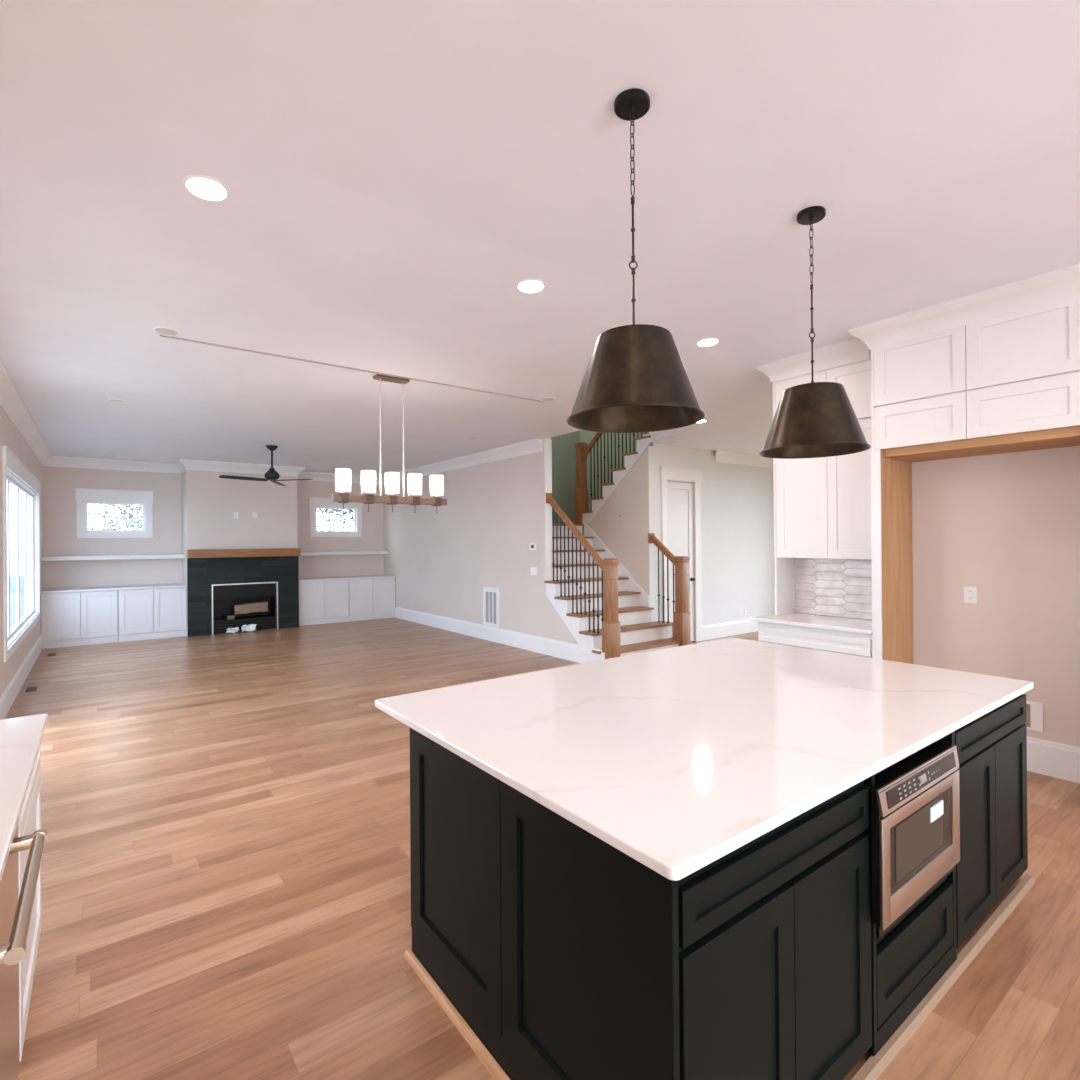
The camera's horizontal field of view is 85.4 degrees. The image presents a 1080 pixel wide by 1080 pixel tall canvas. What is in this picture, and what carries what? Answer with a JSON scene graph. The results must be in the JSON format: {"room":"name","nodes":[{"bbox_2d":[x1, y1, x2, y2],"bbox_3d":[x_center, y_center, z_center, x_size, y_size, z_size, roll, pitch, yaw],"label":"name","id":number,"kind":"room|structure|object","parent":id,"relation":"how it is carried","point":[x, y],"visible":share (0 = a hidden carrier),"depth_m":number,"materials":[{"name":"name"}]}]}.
{"room":"open-plan kitchen","nodes":[
{"label":"open-plan kitchen","id":0,"kind":"room"},
{"bbox_2d":[0,407,43,695],"bbox_3d":[-3.513,0.012,3.344,0.120,3.300,15.970,0,0,-37],"label":"wall","id":1,"kind":"structure","parent":0,"point":[10,437],"depth_m":6.38,"materials":[{"name":"beige paint"}]},
{"bbox_2d":[0,634,41,719],"bbox_3d":[-6.313,1.572,7.183,0.018,0.235,4.910,0,0,-37],"label":"baseboard","id":2,"kind":"structure","parent":1,"relation":"attached to","point":[11,691],"depth_m":6.45,"materials":[{"name":"white paint"}]},
{"bbox_2d":[2,446,40,661],"bbox_3d":[-6.410,0.147,7.214,0.154,2.068,4.160,0,0,-37],"label":"window","id":3,"kind":"structure","parent":1,"relation":"in","point":[21,488],"depth_m":7.16,"materials":[{"name":"white paint"}]},
{"bbox_2d":[43,466,383,588],"bbox_3d":[-5.855,0.044,11.504,5.970,3.300,0.120,0,0,-37],"label":"wall","id":4,"kind":"structure","parent":0,"point":[60,538],"depth_m":10.56,"materials":[{"name":"beige paint"}]},
{"bbox_2d":[42,554,184,560],"bbox_3d":[-7.308,0.299,10.111,1.965,0.067,0.348,0,0,-37],"label":"floating shelf","id":5,"kind":"object","parent":4,"relation":"attached to","point":[161,556],"visible":1,"depth_m":9.93,"materials":[{"name":"white paint"}]},
{"bbox_2d":[75,488,153,537],"bbox_3d":[-7.455,-0.458,10.279,1.116,0.843,0.154,0,0,-37],"label":"window","id":6,"kind":"structure","parent":4,"relation":"in","point":[84,497],"depth_m":10.23,"materials":[{"name":"white paint"}]},
{"bbox_2d":[309,497,362,536],"bbox_3d":[-4.393,-0.477,12.590,1.143,0.832,0.154,0,0,-37],"label":"window","id":7,"kind":"structure","parent":4,"relation":"in","point":[315,503],"depth_m":12.51,"materials":[{"name":"white paint"}]},
{"bbox_2d":[301,551,388,555],"bbox_3d":[-4.244,0.280,12.460,2.025,0.067,0.288,0,0,-37],"label":"floating shelf","id":8,"kind":"object","parent":4,"relation":"attached to","point":[340,552],"visible":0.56,"depth_m":12.39,"materials":[{"name":"white paint"}]},
{"bbox_2d":[182,470,297,635],"bbox_3d":[-5.675,0.142,11.125,1.860,3.100,0.699,0,0,-37],"label":"wall","id":9,"kind":"structure","parent":0,"point":[210,502],"depth_m":10.78,"materials":[{"name":"beige paint"}]},
{"bbox_2d":[187,548,300,557],"bbox_3d":[-5.402,0.238,10.760,1.865,0.147,0.209,0,0,-37],"label":"mantel shelf","id":10,"kind":"object","parent":9,"relation":"attached to","point":[201,553],"visible":1,"depth_m":10.63,"materials":[{"name":"brown wood"}]},
{"bbox_2d":[383,437,578,644],"bbox_3d":[-1.347,-1.141,10.385,0.110,5.600,7.350,0,0,-37],"label":"wall","id":11,"kind":"structure","parent":0,"point":[441,562],"depth_m":9.95,"materials":[{"name":"beige paint"}]},
{"bbox_2d":[0,359,542,484],"bbox_3d":[-3.533,-1.344,8.324,5.860,0.170,7.770,0,0,-37],"label":"trim","id":12,"kind":"structure","parent":11,"relation":"attached to","point":[11,403],"depth_m":10.10,"materials":[{"name":"white paint"}]},
{"bbox_2d":[483,587,499,627],"bbox_3d":[-0.799,1.093,9.574,0.014,0.630,0.470,0,0,-37],"label":"air vent","id":13,"kind":"object","parent":11,"relation":"in","point":[490,595],"visible":1,"depth_m":9.57,"materials":[{"name":"white paint"}]},
{"bbox_2d":[395,607,604,662],"bbox_3d":[-1.153,1.539,10.043,0.018,0.235,6.560,0,0,-37],"label":"baseboard","id":14,"kind":"structure","parent":11,"relation":"attached to","point":[555,648],"depth_m":9.18,"materials":[{"name":"white paint"}]},
{"bbox_2d":[529,543,535,549],"bbox_3d":[-0.106,0.096,8.639,0.024,0.104,0.150,0,0,-37],"label":"thermostat","id":15,"kind":"object","parent":11,"relation":"attached to","point":[532,546],"visible":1,"depth_m":8.63,"materials":[{"name":"white plastic"}]},
{"bbox_2d":[530,567,536,574],"bbox_3d":[-0.094,0.456,8.638,0.009,0.115,0.160,0,0,-37],"label":"light switch","id":16,"kind":"object","parent":11,"relation":"attached to","point":[533,570],"visible":1,"depth_m":8.63,"materials":[{"name":"white plastic"}]},
{"bbox_2d":[544,439,552,580],"bbox_3d":[0.123,-0.436,8.442,0.118,2.040,0.015,0,0,-37],"label":"trim","id":17,"kind":"structure","parent":11,"relation":"attached to","point":[547,442],"depth_m":8.43,"materials":[{"name":"white paint"}]},
{"bbox_2d":[0,0,1079,475],"bbox_3d":[0.994,-1.581,6.681,11.350,0.230,16.090,0,0,-37],"label":"ceiling","id":18,"kind":"structure","parent":0,"point":[393,172],"depth_m":2.69,"materials":[{"name":"white paint"}]},
{"bbox_2d":[107,399,126,402],"bbox_3d":[-4.327,-1.424,5.984,0.164,0.007,0.164,0,0,-37],"label":"recessed light","id":19,"kind":"object","parent":18,"relation":"in","point":[110,400],"visible":1,"depth_m":5.97,"materials":[{"name":"white plastic"}]},
{"bbox_2d":[152,326,179,335],"bbox_3d":[-2.590,-1.444,4.057,0.164,0.015,0.163,0,0,-42],"label":"recessed light","id":20,"kind":"object","parent":18,"relation":"in","point":[166,331],"visible":1,"depth_m":4.05,"materials":[{"name":"white plastic"}]},
{"bbox_2d":[183,175,229,201],"bbox_3d":[-1.467,-1.545,2.575,0.180,0.015,0.179,0,0,-33],"label":"recessed light","id":21,"kind":"object","parent":18,"relation":"in","point":[207,188],"visible":1,"depth_m":2.57,"materials":[{"name":"white plastic"}]},
{"bbox_2d":[219,445,311,485],"bbox_3d":[-4.182,-1.149,8.787,1.153,0.548,1.270,0,0,-37],"label":"ceiling fan","id":22,"kind":"object","parent":18,"relation":"hanging from","point":[271,474],"visible":1,"depth_m":8.77,"materials":[{"name":"black"}]},
{"bbox_2d":[160,335,541,401],"bbox_3d":[-1.314,-1.448,5.133,3.400,0.015,0.012,0,0,-37],"label":"trim","id":23,"kind":"structure","parent":18,"relation":"attached to","point":[189,340],"depth_m":4.83,"materials":[{"name":"paint"}]},
{"bbox_2d":[331,374,446,512],"bbox_3d":[-1.321,-0.848,5.223,1.060,1.205,0.128,0,0,-37],"label":"chandelier","id":24,"kind":"object","parent":18,"relation":"hanging from","point":[343,497],"visible":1,"depth_m":5.18,"materials":[{"name":"white glass"}]},
{"bbox_2d":[338,487,348,493],"bbox_3d":[-1.667,-0.421,4.959,0.096,0.056,0.096,0,0,-37],"label":"socket","id":25,"kind":"object","parent":24,"relation":"attached to","point":[343,489],"depth_m":4.94,"materials":[{"name":"silver metal"}]},
{"bbox_2d":[363,488,373,494],"bbox_3d":[-1.492,-0.422,5.091,0.096,0.056,0.096,0,0,-37],"label":"socket","id":26,"kind":"object","parent":24,"relation":"attached to","point":[368,490],"depth_m":5.07,"materials":[{"name":"silver metal"}]},
{"bbox_2d":[387,489,397,495],"bbox_3d":[-1.318,-0.423,5.222,0.096,0.056,0.096,0,0,-37],"label":"socket","id":27,"kind":"object","parent":24,"relation":"attached to","point":[392,491],"depth_m":5.20,"materials":[{"name":"silver metal"}]},
{"bbox_2d":[410,490,419,496],"bbox_3d":[-1.145,-0.424,5.353,0.096,0.056,0.096,0,0,-37],"label":"socket","id":28,"kind":"object","parent":24,"relation":"attached to","point":[415,492],"depth_m":5.33,"materials":[{"name":"silver metal"}]},
{"bbox_2d":[516,279,545,292],"bbox_3d":[-0.056,-1.556,3.590,0.180,0.015,0.179,0,0,-33],"label":"recessed light","id":29,"kind":"object","parent":18,"relation":"in","point":[527,285],"visible":1,"depth_m":3.58,"materials":[{"name":"white plastic"}]},
{"bbox_2d":[540,397,555,401],"bbox_3d":[0.084,-1.460,6.087,0.164,0.015,0.163,0,0,-42],"label":"recessed light","id":30,"kind":"object","parent":18,"relation":"in","point":[545,399],"visible":1,"depth_m":6.08,"materials":[{"name":"white plastic"}]},
{"bbox_2d":[567,88,704,432],"bbox_3d":[0.336,-1.004,2.106,0.488,1.149,0.488,0,0,25],"label":"pendant light","id":31,"kind":"object","parent":18,"relation":"hanging from","point":[635,380],"visible":1,"depth_m":1.98,"materials":[{"name":"brown metal"}]},
{"bbox_2d":[696,338,719,346],"bbox_3d":[1.329,-1.564,4.635,0.180,0.015,0.179,0,0,-33],"label":"recessed light","id":32,"kind":"object","parent":18,"relation":"in","point":[706,342],"visible":1,"depth_m":4.63,"materials":[{"name":"white plastic"}]},
{"bbox_2d":[759,206,870,458],"bbox_3d":[1.319,-1.006,2.835,0.488,1.157,0.488,0,0,-10],"label":"pendant light","id":33,"kind":"object","parent":18,"relation":"hanging from","point":[813,419],"visible":1,"depth_m":2.71,"materials":[{"name":"brown metal"}]},
{"bbox_2d":[5,617,1079,1079],"bbox_3d":[1.009,1.694,6.687,11.350,0.120,16.120,0,0,-37],"label":"floor","id":34,"kind":"structure","parent":0,"point":[226,863],"depth_m":2.82,"materials":[{"name":"brown wood"}]},
{"bbox_2d":[0,824,46,1079],"bbox_3d":[-1.441,1.145,1.250,0.578,0.815,0.855,0,0,-37],"label":"dishwasher","id":35,"kind":"object","parent":34,"relation":"on","point":[15,909],"visible":0.84,"depth_m":1.46,"materials":[{"name":"metal"}]},
{"bbox_2d":[18,745,41,1061],"bbox_3d":[-1.969,1.192,1.888,0.500,0.912,0.790,0,0,-37],"label":"base cabinet","id":36,"kind":"object","parent":34,"relation":"on","point":[29,821],"visible":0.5,"depth_m":2.00,"materials":[{"name":"white paint"}]},
{"bbox_2d":[22,686,40,692],"bbox_3d":[-5.727,1.681,6.591,0.140,0.008,0.300,0,0,-37],"label":"floor vent","id":37,"kind":"object","parent":34,"relation":"in","point":[35,688],"visible":1,"depth_m":6.57,"materials":[{"name":"brown metal"}]},
{"bbox_2d":[45,653,57,656],"bbox_3d":[-7.210,1.695,8.640,0.140,0.008,0.300,0,0,-37],"label":"floor vent","id":38,"kind":"object","parent":34,"relation":"in","point":[50,654],"visible":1,"depth_m":8.64,"materials":[{"name":"brown metal"}]},
{"bbox_2d":[41,590,117,648],"bbox_3d":[-7.594,1.270,9.682,0.982,0.868,0.620,0,0,-37],"label":"base cabinet","id":39,"kind":"object","parent":34,"relation":"on","point":[68,619],"visible":0.89,"depth_m":9.43,"materials":[{"name":"white paint"}]},
{"bbox_2d":[118,587,186,641],"bbox_3d":[-6.808,1.265,10.275,0.982,0.868,0.620,0,0,-37],"label":"base cabinet","id":40,"kind":"object","parent":34,"relation":"on","point":[153,613],"visible":0.95,"depth_m":10.02,"materials":[{"name":"white paint"}]},
{"bbox_2d":[40,583,186,593],"bbox_3d":[-7.206,0.817,9.978,1.964,0.031,0.670,0,0,-37],"label":"countertop","id":41,"kind":"structure","parent":40,"relation":"on","point":[127,587],"depth_m":9.84,"materials":[{"name":"white paint"}]},
{"bbox_2d":[226,627,238,633],"bbox_3d":[-5.563,1.633,10.596,0.208,0.115,0.133,0,0,-37],"label":"crumpled paper","id":42,"kind":"object","parent":34,"relation":"on","point":[229,630],"visible":1,"depth_m":10.56,"materials":[{"name":"white paper"}]},
{"bbox_2d":[187,556,298,636],"bbox_3d":[-5.564,1.004,10.985,1.860,1.375,0.468,0,0,-37],"label":"fireplace","id":43,"kind":"object","parent":34,"relation":"on","point":[214,585],"visible":0.95,"depth_m":10.84,"materials":[{"name":"stone"}]},
{"bbox_2d":[227,615,234,619],"bbox_3d":[-5.676,1.417,10.739,0.139,0.078,0.088,0,0,-37],"label":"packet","id":44,"kind":"object","parent":43,"relation":"in","point":[228,616],"visible":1,"depth_m":10.71,"materials":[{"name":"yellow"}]},
{"bbox_2d":[234,602,268,614],"bbox_3d":[-5.429,1.281,11.002,0.588,0.209,0.122,0,0,-37],"label":"wrapped bundle","id":45,"kind":"object","parent":43,"relation":"on","point":[245,608],"visible":1,"depth_m":10.96,"materials":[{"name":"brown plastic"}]},
{"bbox_2d":[241,624,256,631],"bbox_3d":[-5.357,1.621,10.766,0.256,0.136,0.147,0,0,-37],"label":"crumpled paper","id":46,"kind":"object","parent":34,"relation":"on","point":[252,627],"visible":1,"depth_m":10.74,"materials":[{"name":"white paper"}]},
{"bbox_2d":[299,579,348,625],"bbox_3d":[-4.525,1.251,11.998,1.010,0.868,0.620,0,0,-37],"label":"base cabinet","id":47,"kind":"object","parent":34,"relation":"on","point":[320,602],"visible":0.9,"depth_m":11.75,"materials":[{"name":"white paint"}]},
{"bbox_2d":[349,577,394,620],"bbox_3d":[-3.716,1.246,12.608,1.010,0.868,0.620,0,0,-37],"label":"base cabinet","id":48,"kind":"object","parent":34,"relation":"on","point":[372,598],"visible":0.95,"depth_m":12.34,"materials":[{"name":"white paint"}]},
{"bbox_2d":[299,575,395,581],"bbox_3d":[-4.123,0.798,12.304,2.023,0.031,0.670,0,0,-37],"label":"countertop","id":49,"kind":"structure","parent":48,"relation":"on","point":[363,576],"depth_m":12.19,"materials":[{"name":"white paint"}]},
{"bbox_2d":[404,949,509,1079],"bbox_3d":[-0.115,1.623,1.762,0.024,0.022,1.370,0,0,-37],"label":"trim","id":50,"kind":"structure","parent":34,"relation":"on","point":[483,1054],"depth_m":1.97,"materials":[{"name":"brown wood"}]},
{"bbox_2d":[544,432,680,655],"bbox_3d":[0.825,-0.165,9.556,2.650,3.612,3.540,0,0,-37],"label":"staircase","id":51,"kind":"structure","parent":34,"relation":"on","point":[634,608],"depth_m":8.52,"materials":[{"name":"brown wood"}]},
{"bbox_2d":[546,493,620,658],"bbox_3d":[0.550,0.480,7.915,0.168,2.320,1.329,0,0,-37],"label":"stair railing","id":52,"kind":"object","parent":51,"relation":"on","point":[611,647],"visible":0.98,"depth_m":7.61,"materials":[{"name":"brown wood"}]},
{"bbox_2d":[574,432,645,523],"bbox_3d":[1.268,-1.655,9.264,0.168,2.769,2.044,0,0,-37],"label":"stair railing","id":53,"kind":"object","parent":51,"relation":"on","point":[583,449],"visible":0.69,"depth_m":9.90,"materials":[{"name":"brown wood"}]},
{"bbox_2d":[648,533,690,645],"bbox_3d":[1.860,0.764,8.481,0.168,1.735,0.659,0,0,-37],"label":"stair railing","id":54,"kind":"object","parent":51,"relation":"on","point":[681,616],"visible":0.98,"depth_m":8.26,"materials":[{"name":"brown wood"}]},
{"bbox_2d":[678,780,871,1079],"bbox_3d":[0.483,1.159,1.772,0.905,0.882,0.600,0,0,-37],"label":"base cabinet","id":55,"kind":"object","parent":34,"relation":"on","point":[775,982],"visible":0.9,"depth_m":1.51,"materials":[{"name":"black paint"}]},
{"bbox_2d":[758,622,871,657],"bbox_3d":[2.424,1.165,4.925,0.580,0.912,0.953,0,0,-37],"label":"base cabinet","id":56,"kind":"object","parent":34,"relation":"on","point":[856,644],"visible":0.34,"depth_m":4.71,"materials":[{"name":"white paint"}]},
{"bbox_2d":[750,613,871,633],"bbox_3d":[2.392,0.691,4.940,0.613,0.030,1.006,0,0,-37],"label":"countertop","id":57,"kind":"structure","parent":56,"relation":"on","point":[862,626],"depth_m":4.86,"materials":[{"name":"white stone"}]},
{"bbox_2d":[775,557,795,614],"bbox_3d":[2.253,0.414,5.372,0.314,0.528,0.019,0,0,-37],"label":"cabinet end panel","id":58,"kind":"object","parent":57,"relation":"on","point":[784,567],"visible":0.79,"depth_m":5.35,"materials":[{"name":"white paint"}]},
{"bbox_2d":[871,349,912,663],"bbox_3d":[2.728,0.088,4.523,0.574,3.060,0.064,0,0,-37],"label":"panel","id":59,"kind":"object","parent":34,"relation":"on","point":[891,479],"visible":0.5,"depth_m":4.43,"materials":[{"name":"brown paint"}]},
{"bbox_2d":[864,731,956,1055],"bbox_3d":[1.124,1.155,2.255,0.690,0.882,0.600,0,0,-37],"label":"base cabinet","id":60,"kind":"object","parent":34,"relation":"on","point":[912,956],"visible":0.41,"depth_m":1.98,"materials":[{"name":"black paint"}]},
{"bbox_2d":[871,742,959,938],"bbox_3d":[1.139,0.999,2.179,0.680,0.483,0.542,0,0,-37],"label":"microwave","id":61,"kind":"object","parent":60,"relation":"in","point":[915,801],"visible":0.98,"depth_m":1.91,"materials":[{"name":"silver metal"}]},
{"bbox_2d":[851,874,1034,1079],"bbox_3d":[1.310,1.610,2.007,2.546,0.028,0.032,0,0,-37],"label":"trim","id":62,"kind":"structure","parent":34,"relation":"on","point":[874,1066],"depth_m":2.10,"materials":[{"name":"brown"}]},
{"bbox_2d":[955,694,1027,948],"bbox_3d":[1.768,1.151,2.741,0.918,0.882,0.600,0,0,-37],"label":"base cabinet","id":63,"kind":"object","parent":34,"relation":"on","point":[991,748],"visible":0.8,"depth_m":2.46,"materials":[{"name":"black paint"}]},
{"bbox_3d":[-0.837,1.131,0.388,0.500,0.812,1.240,0,0,-37],"label":"base cabinet","id":64,"kind":"object","parent":34,"relation":"on","visible":0},
{"bbox_2d":[0,713,47,882],"bbox_3d":[-1.350,0.712,1.053,0.558,0.030,2.915,0,0,-37],"label":"countertop","id":65,"kind":"structure","parent":64,"relation":"on","point":[20,737],"depth_m":1.82,"materials":[{"name":"white stone"}]},
{"bbox_3d":[0.730,1.159,2.785,2.520,0.882,0.719,0,0,-37],"label":"cabinet","id":66,"kind":"object","parent":34,"relation":"on","visible":0},
{"bbox_2d":[410,728,679,1079],"bbox_3d":[-0.104,1.168,1.779,0.022,0.892,1.320,0,0,-37],"label":"island end panel","id":67,"kind":"object","parent":66,"relation":"attached to","point":[557,947],"visible":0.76,"depth_m":1.64,"materials":[{"name":"black paint"}]},
{"bbox_2d":[375,637,1033,880],"bbox_3d":[0.809,0.699,2.662,2.588,0.030,1.671,0,0,-37],"label":"countertop","id":68,"kind":"structure","parent":66,"relation":"on","point":[677,759],"depth_m":2.11,"materials":[{"name":"white stone"}]},
{"bbox_2d":[551,430,648,594],"bbox_3d":[1.317,-1.264,9.020,2.820,5.800,5.200,0,0,-37],"label":"wall","id":69,"kind":"structure","parent":0,"point":[563,448],"depth_m":11.46,"materials":[{"name":"green paint"}]},
{"bbox_2d":[715,450,772,467],"bbox_3d":[3.782,-1.395,10.294,2.348,0.170,0.118,0,0,-37],"label":"trim","id":70,"kind":"structure","parent":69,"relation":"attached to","point":[720,455],"depth_m":10.07,"materials":[{"name":"white paint"}]},
{"bbox_2d":[586,445,649,628],"bbox_3d":[1.233,0.115,9.341,0.100,3.045,1.450,0,0,-37],"label":"wall","id":71,"kind":"structure","parent":0,"point":[625,535],"depth_m":9.03,"materials":[{"name":"beige paint"}]},
{"bbox_2d":[648,443,774,641],"bbox_3d":[3.130,0.074,9.931,3.840,3.100,0.114,0,0,-37],"label":"wall","id":72,"kind":"structure","parent":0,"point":[737,500],"depth_m":9.88,"materials":[{"name":"white paint"}]},
{"bbox_2d":[660,466,702,641],"bbox_3d":[2.224,0.255,9.179,0.980,2.750,0.096,0,0,-37],"label":"door","id":73,"kind":"structure","parent":72,"relation":"attached to","point":[677,529],"depth_m":9.22,"materials":[{"name":"white paint"}]},
{"bbox_2d":[702,619,757,640],"bbox_3d":[3.660,1.504,10.243,2.633,0.235,0.018,0,0,-37],"label":"baseboard","id":74,"kind":"structure","parent":72,"relation":"attached to","point":[713,631],"depth_m":9.87,"materials":[{"name":"white paint"}]},
{"bbox_2d":[796,446,1079,746],"bbox_3d":[4.260,-0.046,3.070,0.120,3.300,6.170,0,0,-37],"label":"wall","id":75,"kind":"structure","parent":0,"point":[1006,526],"depth_m":4.20,"materials":[{"name":"beige paint"}]},
{"bbox_2d":[773,360,871,558],"bbox_3d":[2.515,-0.633,5.012,0.318,1.577,0.925,0,0,-37],"label":"upper cabinet","id":76,"kind":"object","parent":75,"relation":"attached to","point":[822,505],"visible":0.52,"depth_m":4.88,"materials":[{"name":"white paint"}]},
{"bbox_2d":[756,338,870,382],"bbox_3d":[2.438,-1.504,5.023,0.422,0.170,1.054,0,0,-37],"label":"trim","id":77,"kind":"structure","parent":76,"relation":"attached to","point":[852,351],"depth_m":4.90,"materials":[{"name":"white paint"}]},
{"bbox_2d":[795,558,871,619],"bbox_3d":[2.651,0.409,5.096,0.012,0.526,0.900,0,0,-37],"label":"backsplash","id":78,"kind":"structure","parent":75,"relation":"attached to","point":[830,587],"depth_m":5.16,"materials":[{"name":"beige tile"}]},
{"bbox_2d":[964,586,976,603],"bbox_3d":[3.208,0.410,4.361,0.009,0.125,0.085,0,0,-37],"label":"wall outlet","id":79,"kind":"object","parent":75,"relation":"attached to","point":[970,593],"visible":1,"depth_m":4.36,"materials":[{"name":"white plastic"}]},
{"bbox_2d":[873,296,1079,449],"bbox_3d":[3.072,-1.073,4.069,0.557,0.791,1.180,0,0,-37],"label":"upper cabinet","id":80,"kind":"object","parent":75,"relation":"attached to","point":[1017,372],"visible":0.98,"depth_m":3.84,"materials":[{"name":"white paint"}]},
{"bbox_2d":[848,263,1079,350],"bbox_3d":[3.201,-1.516,3.814,0.660,0.162,2.015,0,0,-37],"label":"trim","id":81,"kind":"structure","parent":80,"relation":"attached to","point":[1062,284],"depth_m":3.82,"materials":[{"name":"white paint"}]},
{"bbox_2d":[883,425,1079,461],"bbox_3d":[3.105,-0.661,4.063,0.518,0.081,1.134,0,0,-37],"label":"header beam","id":82,"kind":"structure","parent":80,"relation":"attached to","point":[1065,436],"depth_m":3.94,"materials":[{"name":"brown wood"}]},
{"bbox_2d":[1023,701,1043,731],"bbox_3d":[3.423,1.227,4.083,0.009,0.200,0.140,0,0,-37],"label":"outlet box","id":83,"kind":"object","parent":75,"relation":"attached to","point":[1034,710],"visible":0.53,"depth_m":4.06,"materials":[{"name":"white plastic"}]},
{"bbox_2d":[1023,704,1029,726],"bbox_3d":[3.403,1.227,4.104,0.003,0.160,0.058,0,0,-37],"label":"receptacle","id":84,"kind":"object","parent":83,"relation":"attached to","point":[1027,722],"depth_m":4.09,"materials":[{"name":"beige"}]},
{"bbox_2d":[1027,736,1079,782],"bbox_3d":[3.333,1.495,4.196,0.018,0.235,1.098,0,0,-37],"label":"baseboard","id":85,"kind":"structure","parent":75,"relation":"attached to","point":[1049,758],"depth_m":3.98,"materials":[{"name":"white paint"}]},
{"label":"outside","id":86,"kind":"structure","parent":0,"visible":0},
{"bbox_3d":[9.471,2.095,19.657,41.220,0.200,100.000,0,0,-37],"label":"ground","id":87,"kind":"structure","parent":86,"visible":0},
{"bbox_2d":[88,504,141,529],"bbox_3d":[-9.160,-0.719,14.779,5.296,5.694,4.963,0,0,-3],"label":"tree","id":88,"kind":"object","parent":87,"relation":"on","point":[131,523],"visible":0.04,"depth_m":13.89,"materials":[{"name":"grey plant"}]},
{"bbox_2d":[316,509,353,530],"bbox_3d":[-5.777,-1.023,18.282,4.506,6.264,4.381,0,0,-10],"label":"tree","id":89,"kind":"object","parent":87,"relation":"on","point":[351,512],"visible":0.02,"depth_m":18.39,"materials":[{"name":"grey plant"}]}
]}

